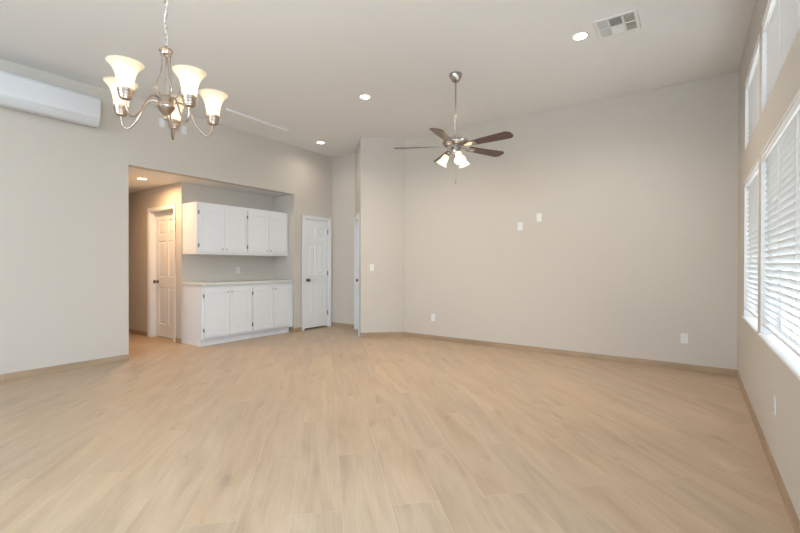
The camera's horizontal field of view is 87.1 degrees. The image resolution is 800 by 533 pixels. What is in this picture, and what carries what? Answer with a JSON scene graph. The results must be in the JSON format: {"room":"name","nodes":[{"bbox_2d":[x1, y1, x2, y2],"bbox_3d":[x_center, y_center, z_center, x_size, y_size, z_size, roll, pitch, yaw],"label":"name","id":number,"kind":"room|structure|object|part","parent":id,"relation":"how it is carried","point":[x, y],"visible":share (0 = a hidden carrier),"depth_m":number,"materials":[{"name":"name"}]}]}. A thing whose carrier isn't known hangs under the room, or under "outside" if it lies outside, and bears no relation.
{"room":"empty living room","nodes":[
{"label":"empty living room","id":0,"kind":"room"},
{"bbox_2d":[129,182,188,342],"bbox_3d":[-4.781,-0.116,7.561,3.500,2.592,0.120,0,0,35],"label":"wall","id":1,"kind":"structure","parent":0,"point":[177,193],"depth_m":7.22,"materials":[{"name":"paint"}]},
{"bbox_2d":[129,328,146,335],"bbox_3d":[-5.256,1.140,7.817,2.440,0.074,0.011,0,0,35],"label":"baseboard","id":2,"kind":"structure","parent":1,"relation":"attached to","point":[139,332],"depth_m":7.31,"materials":[{"name":"brown wood"}]},
{"bbox_2d":[147,204,175,341],"bbox_3d":[-3.851,0.103,6.899,0.905,2.165,0.141,0,0,35],"label":"door","id":3,"kind":"structure","parent":1,"relation":"in","point":[161,220],"depth_m":7.03,"materials":[{"name":"white wood"}]},
{"bbox_2d":[0,58,331,373],"bbox_3d":[-4.148,-0.482,4.495,0.120,3.359,9.820,0,0,35],"label":"wall","id":4,"kind":"structure","parent":0,"point":[64,186],"depth_m":5.01,"materials":[{"name":"paint"}]},
{"bbox_2d":[0,70,100,127],"bbox_3d":[-3.871,-1.821,4.580,0.221,0.368,0.985,0,0,35],"label":"air conditioner","id":5,"kind":"object","parent":4,"relation":"attached to","point":[17,92],"visible":1,"depth_m":4.53,"materials":[{"name":"white plastic"}]},
{"bbox_2d":[0,354,128,381],"bbox_3d":[-5.186,1.166,2.908,0.011,0.074,6.020,0,0,35],"label":"baseboard","id":6,"kind":"structure","parent":4,"relation":"attached to","point":[52,369],"depth_m":4.80,"materials":[{"name":"brown wood"}]},
{"bbox_2d":[159,118,164,127],"bbox_3d":[-3.223,-1.947,5.697,0.005,0.115,0.070,0,0,35],"label":"blank plate","id":7,"kind":"object","parent":4,"relation":"attached to","point":[161,121],"visible":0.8,"depth_m":5.69,"materials":[{"name":"white plastic"}]},
{"bbox_2d":[181,125,185,133],"bbox_3d":[-3.051,-1.928,5.943,0.005,0.115,0.070,0,0,35],"label":"blank plate","id":8,"kind":"object","parent":4,"relation":"attached to","point":[183,128],"visible":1,"depth_m":5.94,"materials":[{"name":"white plastic"}]},
{"bbox_2d":[294,327,301,331],"bbox_3d":[-1.860,1.149,7.669,0.011,0.074,0.165,0,0,35],"label":"baseboard","id":9,"kind":"object","parent":4,"relation":"attached to","point":[298,329],"visible":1,"depth_m":7.67,"materials":[{"name":"brown wood"}]},
{"bbox_2d":[302,215,330,330],"bbox_3d":[-1.615,0.115,8.064,0.190,2.140,0.750,0,0,35],"label":"door","id":10,"kind":"structure","parent":4,"relation":"in","point":[316,231],"depth_m":8.05,"materials":[{"name":"white wood"}]},
{"bbox_2d":[129,167,288,196],"bbox_3d":[-4.449,-1.362,7.709,4.063,0.100,2.950,0,0,35],"label":"ceiling","id":11,"kind":"structure","parent":0,"point":[155,179],"depth_m":6.54,"materials":[{"name":"paint"}]},
{"bbox_2d":[189,183,272,281],"bbox_3d":[-2.866,-0.111,7.351,0.120,2.592,1.730,0,0,35],"label":"wall niche","id":12,"kind":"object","parent":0,"point":[201,267],"visible":0.21,"depth_m":7.17,"materials":[{"name":"paint"}]},
{"bbox_2d":[182,202,246,254],"bbox_3d":[-2.936,-0.579,6.739,0.458,0.785,0.858,0,0,35],"label":"upper cabinet","id":13,"kind":"object","parent":12,"relation":"attached to","point":[207,228],"visible":1,"depth_m":6.51,"materials":[{"name":"white paint"}]},
{"bbox_3d":[-2.894,-0.568,6.471,0.019,0.695,0.404,0,0,35],"label":"door","id":14,"kind":"part","parent":13,"relation":"part of","materials":[{"name":"white paint"}]},
{"bbox_3d":[-2.660,-0.569,6.806,0.019,0.695,0.404,0,0,35],"label":"door","id":15,"kind":"part","parent":13,"relation":"part of","materials":[{"name":"white paint"}]},
{"bbox_2d":[233,208,287,255],"bbox_3d":[-2.444,-0.582,7.443,0.458,0.785,0.858,0,0,35],"label":"upper cabinet","id":16,"kind":"object","parent":12,"relation":"attached to","point":[267,231],"visible":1,"depth_m":7.29,"materials":[{"name":"white paint"}]},
{"bbox_3d":[-2.412,-0.570,7.161,0.019,0.695,0.404,0,0,35],"label":"door","id":17,"kind":"part","parent":16,"relation":"part of","materials":[{"name":"white paint"}]},
{"bbox_3d":[-2.178,-0.571,7.496,0.019,0.695,0.404,0,0,35],"label":"door","id":18,"kind":"part","parent":16,"relation":"part of","materials":[{"name":"white paint"}]},
{"bbox_2d":[273,195,289,279],"bbox_3d":[-2.163,-0.112,7.848,0.463,2.592,0.120,0,0,35],"label":"wall","id":19,"kind":"structure","parent":0,"point":[281,264],"depth_m":7.78,"materials":[{"name":"paint"}]},
{"bbox_2d":[332,153,354,323],"bbox_3d":[-1.075,-0.495,8.268,0.837,3.359,0.120,0,0,35],"label":"wall","id":20,"kind":"structure","parent":0,"point":[343,166],"depth_m":8.22,"materials":[{"name":"paint"}]},
{"bbox_2d":[332,322,353,327],"bbox_3d":[-1.112,1.148,8.220,0.607,0.074,0.011,0,0,35],"label":"baseboard","id":21,"kind":"structure","parent":20,"relation":"attached to","point":[333,323],"depth_m":8.21,"materials":[{"name":"brown wood"}]},
{"bbox_2d":[355,140,359,335],"bbox_3d":[-0.714,-0.491,7.628,0.120,3.359,0.867,0,0,-11],"label":"wall","id":22,"kind":"structure","parent":0,"point":[357,153],"depth_m":7.59,"materials":[{"name":"paint"}]},
{"bbox_2d":[354,212,359,335],"bbox_3d":[-0.723,0.129,7.617,0.141,2.120,0.842,0,0,-11],"label":"door","id":23,"kind":"structure","parent":22,"relation":"in","point":[357,217],"depth_m":7.95,"materials":[{"name":"white wood"}]},
{"bbox_2d":[0,0,755,156],"bbox_3d":[-1.167,-2.208,3.034,6.703,0.120,11.150,0,0,35],"label":"ceiling","id":24,"kind":"structure","parent":0,"point":[301,67],"depth_m":4.20,"materials":[{"name":"paint"}]},
{"bbox_2d":[103,0,227,139],"bbox_3d":[-1.312,-1.462,2.409,0.626,1.364,0.649,0,0,-37],"label":"chandelier","id":25,"kind":"object","parent":24,"relation":"hanging from","point":[122,86],"visible":1,"depth_m":2.35,"materials":[{"name":"white glass"}]},
{"bbox_3d":[-1.585,-0.970,2.392,0.170,0.145,0.170,0,0,-1],"label":"lamp shade","id":26,"kind":"part","parent":25,"relation":"part of","materials":[{"name":"white glass"}]},
{"bbox_3d":[-1.406,-0.968,2.156,0.170,0.145,0.170,0,0,17],"label":"lamp shade","id":27,"kind":"part","parent":25,"relation":"part of","materials":[{"name":"white glass"}]},
{"bbox_3d":[-1.478,-0.866,2.394,0.224,0.172,0.011,0,0,-1],"label":"arm","id":28,"kind":"part","parent":25,"relation":"part of","materials":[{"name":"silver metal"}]},
{"bbox_3d":[-1.375,-0.865,2.258,0.011,0.172,0.224,0,0,17],"label":"arm","id":29,"kind":"part","parent":25,"relation":"part of","materials":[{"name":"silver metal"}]},
{"bbox_3d":[-1.333,-1.085,2.396,0.005,0.300,0.005,0,0,20],"label":"stem","id":30,"kind":"part","parent":25,"relation":"part of","materials":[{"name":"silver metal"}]},
{"bbox_3d":[-1.331,-1.675,2.393,0.019,0.840,0.019,0,0,35],"label":"cord","id":31,"kind":"part","parent":25,"relation":"part of","materials":[{"name":"silver metal"}]},
{"bbox_3d":[-1.331,-1.694,2.393,0.017,0.877,0.017,0,0,-10],"label":"chain","id":32,"kind":"part","parent":25,"relation":"part of","materials":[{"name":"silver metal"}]},
{"bbox_3d":[-1.381,-0.866,2.534,0.011,0.172,0.224,0,0,-19],"label":"arm","id":33,"kind":"part","parent":25,"relation":"part of","materials":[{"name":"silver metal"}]},
{"bbox_3d":[-1.415,-0.971,2.635,0.170,0.145,0.170,0,0,-19],"label":"lamp shade","id":34,"kind":"part","parent":25,"relation":"part of","materials":[{"name":"white glass"}]},
{"bbox_3d":[-1.214,-0.865,2.314,0.224,0.172,0.011,0,0,35],"label":"arm","id":35,"kind":"part","parent":25,"relation":"part of","materials":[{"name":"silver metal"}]},
{"bbox_3d":[-1.126,-0.968,2.252,0.170,0.145,0.170,0,0,35],"label":"lamp shade","id":36,"kind":"part","parent":25,"relation":"part of","materials":[{"name":"white glass"}]},
{"bbox_3d":[-1.217,-0.866,2.485,0.224,0.172,0.011,0,0,-37],"label":"arm","id":37,"kind":"part","parent":25,"relation":"part of","materials":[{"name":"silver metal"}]},
{"bbox_3d":[-1.132,-0.970,2.549,0.170,0.145,0.170,0,0,-37],"label":"lamp shade","id":38,"kind":"part","parent":25,"relation":"part of","materials":[{"name":"white glass"}]},
{"bbox_2d":[225,108,289,131],"bbox_3d":[-2.070,-2.149,6.220,0.028,0.033,1.132,0,0,33],"label":"ceiling track","id":39,"kind":"object","parent":24,"relation":"attached to","point":[226,109],"visible":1,"depth_m":6.15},
{"bbox_2d":[359,94,370,99],"bbox_3d":[-0.444,-2.154,5.353,0.150,0.007,0.150,0,0,35],"label":"recessed light","id":40,"kind":"object","parent":24,"relation":"in","point":[364,96],"visible":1,"depth_m":5.33,"materials":[{"name":"white plastic"}]},
{"bbox_2d":[394,71,513,183],"bbox_3d":[0.636,-1.532,4.676,1.311,1.238,1.321,0,0,35],"label":"ceiling fan","id":41,"kind":"object","parent":24,"relation":"hanging from","point":[456,143],"visible":1,"depth_m":4.65,"materials":[{"name":"brown wood"}]},
{"bbox_3d":[0.192,-1.344,4.763,0.515,0.007,0.148,0,12,6],"label":"blade","id":42,"kind":"part","parent":41,"relation":"part of","materials":[{"name":"brown wood"}]},
{"bbox_3d":[0.535,-1.345,5.138,0.148,0.007,0.515,-12,3,-11],"label":"blade","id":43,"kind":"part","parent":41,"relation":"part of","materials":[{"name":"brown wood"}]},
{"bbox_3d":[0.443,-1.341,4.321,0.148,0.007,0.515,13,6,24],"label":"blade","id":44,"kind":"part","parent":41,"relation":"part of","materials":[{"name":"brown wood"}]},
{"bbox_3d":[0.480,-1.193,4.749,0.134,0.144,0.123,0,0,35],"label":"lamp shade","id":45,"kind":"part","parent":41,"relation":"part of","materials":[{"name":"white glass"}]},
{"bbox_3d":[0.648,-1.192,4.567,0.126,0.144,0.126,0,0,35],"label":"lamp shade","id":46,"kind":"part","parent":41,"relation":"part of","materials":[{"name":"white glass"}]},
{"bbox_3d":[0.731,-1.193,4.809,0.124,0.144,0.135,0,0,35],"label":"lamp shade","id":47,"kind":"part","parent":41,"relation":"part of","materials":[{"name":"white glass"}]},
{"bbox_3d":[0.998,-1.343,4.928,0.515,0.007,0.148,0,-12,-30],"label":"blade","id":48,"kind":"part","parent":41,"relation":"part of","materials":[{"name":"brown wood"}]},
{"bbox_3d":[0.941,-1.340,4.423,0.515,0.007,0.148,0,-12,42],"label":"blade","id":49,"kind":"part","parent":41,"relation":"part of","materials":[{"name":"brown wood"}]},
{"bbox_2d":[571,32,588,40],"bbox_3d":[1.678,-2.142,3.919,0.150,0.007,0.150,0,0,35],"label":"recessed light","id":50,"kind":"object","parent":24,"relation":"in","point":[578,36],"visible":1,"depth_m":3.92,"materials":[{"name":"white plastic"}]},
{"bbox_2d":[593,9,640,39],"bbox_3d":[1.923,-2.139,3.730,0.340,0.010,0.340,0,0,35],"label":"ceiling vent","id":51,"kind":"object","parent":24,"relation":"in","point":[627,21],"visible":1,"depth_m":3.71,"materials":[{"name":"white metal"}]},
{"bbox_2d":[360,137,403,332],"bbox_3d":[-0.308,-0.487,7.198,0.750,3.359,0.120,0,0,-10],"label":"wall","id":52,"kind":"structure","parent":0,"point":[381,165],"depth_m":7.13,"materials":[{"name":"paint"}]},
{"bbox_2d":[360,332,403,336],"bbox_3d":[-0.300,1.155,7.142,0.750,0.074,0.011,0,0,-10],"label":"baseboard","id":53,"kind":"structure","parent":52,"relation":"attached to","point":[378,334],"depth_m":7.14,"materials":[{"name":"brown wood"}]},
{"bbox_2d":[0,326,794,532],"bbox_3d":[-2.873,1.251,4.239,10.846,0.100,11.150,0,0,35],"label":"floor","id":54,"kind":"structure","parent":0,"point":[322,429],"depth_m":2.85,"materials":[{"name":"brown wood"}]},
{"bbox_2d":[183,284,251,346],"bbox_3d":[-2.883,0.736,6.706,0.595,0.905,0.858,0,0,35],"label":"base cabinet","id":55,"kind":"object","parent":54,"relation":"on","point":[214,314],"visible":0.99,"depth_m":6.45,"materials":[{"name":"white paint"}]},
{"bbox_3d":[-2.785,0.695,6.399,0.019,0.710,0.404,0,0,35],"label":"door","id":56,"kind":"part","parent":55,"relation":"part of","materials":[{"name":"white paint"}]},
{"bbox_3d":[-2.682,0.685,6.566,0.002,0.800,0.858,0,0,35],"label":"frame","id":57,"kind":"part","parent":55,"relation":"part of","materials":[{"name":"white paint"}]},
{"bbox_2d":[182,279,293,285],"bbox_3d":[-2.643,0.261,7.056,0.583,0.040,1.728,0,0,35],"label":"countertop","id":58,"kind":"structure","parent":55,"relation":"on","point":[233,282],"depth_m":6.79,"materials":[{"name":"laminate"}]},
{"bbox_3d":[-2.551,0.694,6.734,0.019,0.710,0.404,0,0,35],"label":"door","id":59,"kind":"part","parent":55,"relation":"part of","materials":[{"name":"white paint"}]},
{"bbox_2d":[250,282,292,337],"bbox_3d":[-2.390,0.734,7.411,0.595,0.905,0.858,0,0,35],"label":"base cabinet","id":60,"kind":"object","parent":54,"relation":"on","point":[272,303],"visible":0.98,"depth_m":7.23,"materials":[{"name":"white paint"}]},
{"bbox_3d":[-2.303,0.693,7.089,0.019,0.710,0.404,0,0,35],"label":"door","id":61,"kind":"part","parent":60,"relation":"part of","materials":[{"name":"white paint"}]},
{"bbox_3d":[-2.069,0.692,7.424,0.019,0.710,0.404,0,0,35],"label":"door","id":62,"kind":"part","parent":60,"relation":"part of","materials":[{"name":"white paint"}]},
{"bbox_2d":[404,72,738,369],"bbox_3d":[1.899,-0.476,6.000,4.556,3.359,0.120,0,0,35],"label":"wall","id":63,"kind":"structure","parent":0,"point":[633,249],"depth_m":5.52,"materials":[{"name":"paint"}]},
{"bbox_2d":[518,222,522,229],"bbox_3d":[1.725,-0.577,6.043,0.070,0.115,0.007,0,0,35],"label":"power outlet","id":64,"kind":"object","parent":63,"relation":"attached to","point":[520,224],"visible":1,"depth_m":6.04,"materials":[{"name":"white plastic"}]},
{"bbox_2d":[537,213,541,221],"bbox_3d":[1.945,-0.686,5.885,0.070,0.115,0.015,0,0,35],"label":"outlet","id":65,"kind":"object","parent":63,"relation":"attached to","point":[539,215],"visible":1,"depth_m":5.88,"materials":[{"name":"white plastic"}]},
{"bbox_2d":[404,332,735,375],"bbox_3d":[1.895,1.167,5.929,4.466,0.074,0.011,0,0,35],"label":"baseboard","id":66,"kind":"structure","parent":63,"relation":"attached to","point":[689,367],"depth_m":5.53,"materials":[{"name":"brown wood"}]},
{"bbox_2d":[681,333,687,343],"bbox_3d":[3.329,0.842,4.928,0.070,0.115,0.007,0,0,35],"label":"power outlet","id":67,"kind":"object","parent":63,"relation":"attached to","point":[684,337],"visible":1,"depth_m":4.92,"materials":[{"name":"white plastic"}]},
{"bbox_2d":[737,0,799,520],"bbox_3d":[1.102,-0.451,0.734,0.170,3.359,9.668,0,0,35],"label":"wall","id":68,"kind":"structure","parent":0,"point":[763,375],"depth_m":2.82,"materials":[{"name":"paint"}]},
{"bbox_2d":[742,187,758,332],"bbox_3d":[3.070,-0.162,3.579,0.169,1.320,1.085,0,0,35],"label":"window","id":69,"kind":"structure","parent":68,"relation":"in","point":[752,322],"depth_m":4.04,"materials":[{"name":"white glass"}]},
{"bbox_3d":[3.048,0.489,3.596,0.119,0.018,1.083,0,0,35],"label":"sill","id":70,"kind":"part","parent":69,"relation":"part of","materials":[{"name":"white paint"}]},
{"bbox_2d":[744,158,758,318],"bbox_3d":[3.036,-0.197,3.603,0.066,1.244,1.069,0,0,35],"label":"window blind","id":71,"kind":"object","parent":69,"relation":"attached to","point":[752,180],"visible":0.6,"depth_m":3.68,"materials":[{"name":"plastic"}]},
{"bbox_3d":[3.267,-0.188,3.923,0.055,1.170,0.002,0,0,35],"label":"ladder cord","id":72,"kind":"part","parent":71,"relation":"part of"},
{"bbox_3d":[3.038,0.411,3.603,0.048,0.028,1.065,0,0,35],"label":"rail","id":73,"kind":"part","parent":71,"relation":"part of","materials":[{"name":"white plastic"}]},
{"bbox_3d":[2.815,-0.185,3.276,0.055,1.170,0.002,0,0,35],"label":"ladder cord","id":74,"kind":"part","parent":71,"relation":"part of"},
{"bbox_2d":[745,46,759,149],"bbox_3d":[3.079,-1.434,3.568,0.155,0.645,1.085,0,0,35],"label":"window","id":75,"kind":"structure","parent":68,"relation":"in","point":[747,90],"depth_m":4.05,"materials":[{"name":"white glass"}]},
{"bbox_2d":[745,34,759,143],"bbox_3d":[3.039,-1.434,3.596,0.066,0.639,1.069,0,0,35],"label":"window blind","id":76,"kind":"object","parent":75,"relation":"attached to","point":[752,80],"visible":0.6,"depth_m":3.65,"materials":[{"name":"plastic"}]},
{"bbox_2d":[736,370,799,532],"bbox_3d":[0.990,1.191,0.745,0.011,0.074,9.548,0,0,35],"label":"baseboard","id":77,"kind":"structure","parent":68,"relation":"attached to","point":[791,512],"depth_m":2.45,"materials":[{"name":"brown wood"}]},
{"bbox_2d":[774,395,776,416],"bbox_3d":[2.198,0.817,2.469,0.007,0.115,0.070,0,0,35],"label":"power outlet","id":78,"kind":"object","parent":68,"relation":"attached to","point":[775,398],"visible":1,"depth_m":2.44,"materials":[{"name":"white plastic"}]},
{"bbox_2d":[758,156,799,379],"bbox_3d":[2.115,-0.157,2.212,0.169,1.320,1.950,0,0,35],"label":"window","id":79,"kind":"structure","parent":68,"relation":"in","point":[787,356],"depth_m":3.00,"materials":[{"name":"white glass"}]},
{"bbox_3d":[2.093,0.494,2.229,0.119,0.018,1.948,0,0,35],"label":"sill","id":80,"kind":"part","parent":79,"relation":"part of","materials":[{"name":"white paint"}]},
{"bbox_2d":[761,89,799,357],"bbox_3d":[2.081,-0.187,2.236,0.066,1.254,1.934,0,0,35],"label":"window blind","id":81,"kind":"object","parent":79,"relation":"attached to","point":[781,153],"visible":1,"depth_m":2.41,"materials":[{"name":"plastic"}]},
{"bbox_3d":[2.559,-0.179,2.910,0.055,1.180,0.002,0,0,35],"label":"ladder cord","id":82,"kind":"part","parent":81,"relation":"part of","materials":[{"name":"white fabric"}]},
{"bbox_3d":[2.083,0.426,2.236,0.048,0.028,1.930,0,0,35],"label":"rail","id":83,"kind":"part","parent":81,"relation":"part of","materials":[{"name":"white plastic"}]},
{"bbox_3d":[2.243,-0.178,2.458,0.055,1.180,0.002,0,0,35],"label":"ladder cord","id":84,"kind":"part","parent":81,"relation":"part of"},
{"bbox_3d":[1.928,-0.176,2.006,0.055,1.180,0.002,0,0,35],"label":"ladder cord","id":85,"kind":"part","parent":81,"relation":"part of","materials":[{"name":"white fabric"}]},
{"bbox_3d":[2.164,-0.156,2.178,0.050,1.320,1.950,0,0,35],"label":"frame","id":86,"kind":"part","parent":79,"relation":"part of","materials":[{"name":"white plastic"}]},
{"bbox_2d":[762,26,799,109],"bbox_3d":[2.124,-1.429,2.201,0.155,0.645,1.950,0,0,35],"label":"window","id":87,"kind":"structure","parent":68,"relation":"in","point":[764,61],"depth_m":3.03,"materials":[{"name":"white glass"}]},
{"bbox_2d":[762,0,799,101],"bbox_3d":[2.084,-1.429,2.229,0.066,0.639,1.934,0,0,35],"label":"window blind","id":88,"kind":"object","parent":87,"relation":"attached to","point":[781,19],"visible":0.8,"depth_m":2.61,"materials":[{"name":"plastic"}]},
{"bbox_3d":[2.562,-1.422,2.904,0.055,0.565,0.002,0,0,35],"label":"ladder cord","id":89,"kind":"part","parent":88,"relation":"part of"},
{"bbox_3d":[2.246,-1.420,2.452,0.055,0.565,0.002,0,0,35],"label":"ladder cord","id":90,"kind":"part","parent":88,"relation":"part of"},
{"label":"outside","id":91,"kind":"structure","parent":0,"visible":0},
{"bbox_2d":[792,309,799,334],"bbox_3d":[1.142,1.409,1.647,32.000,0.130,32.000,0,0,35],"label":"ground","id":92,"kind":"structure","parent":91,"point":[795,329],"depth_m":10.01,"materials":[{"name":"white"}]}
]}

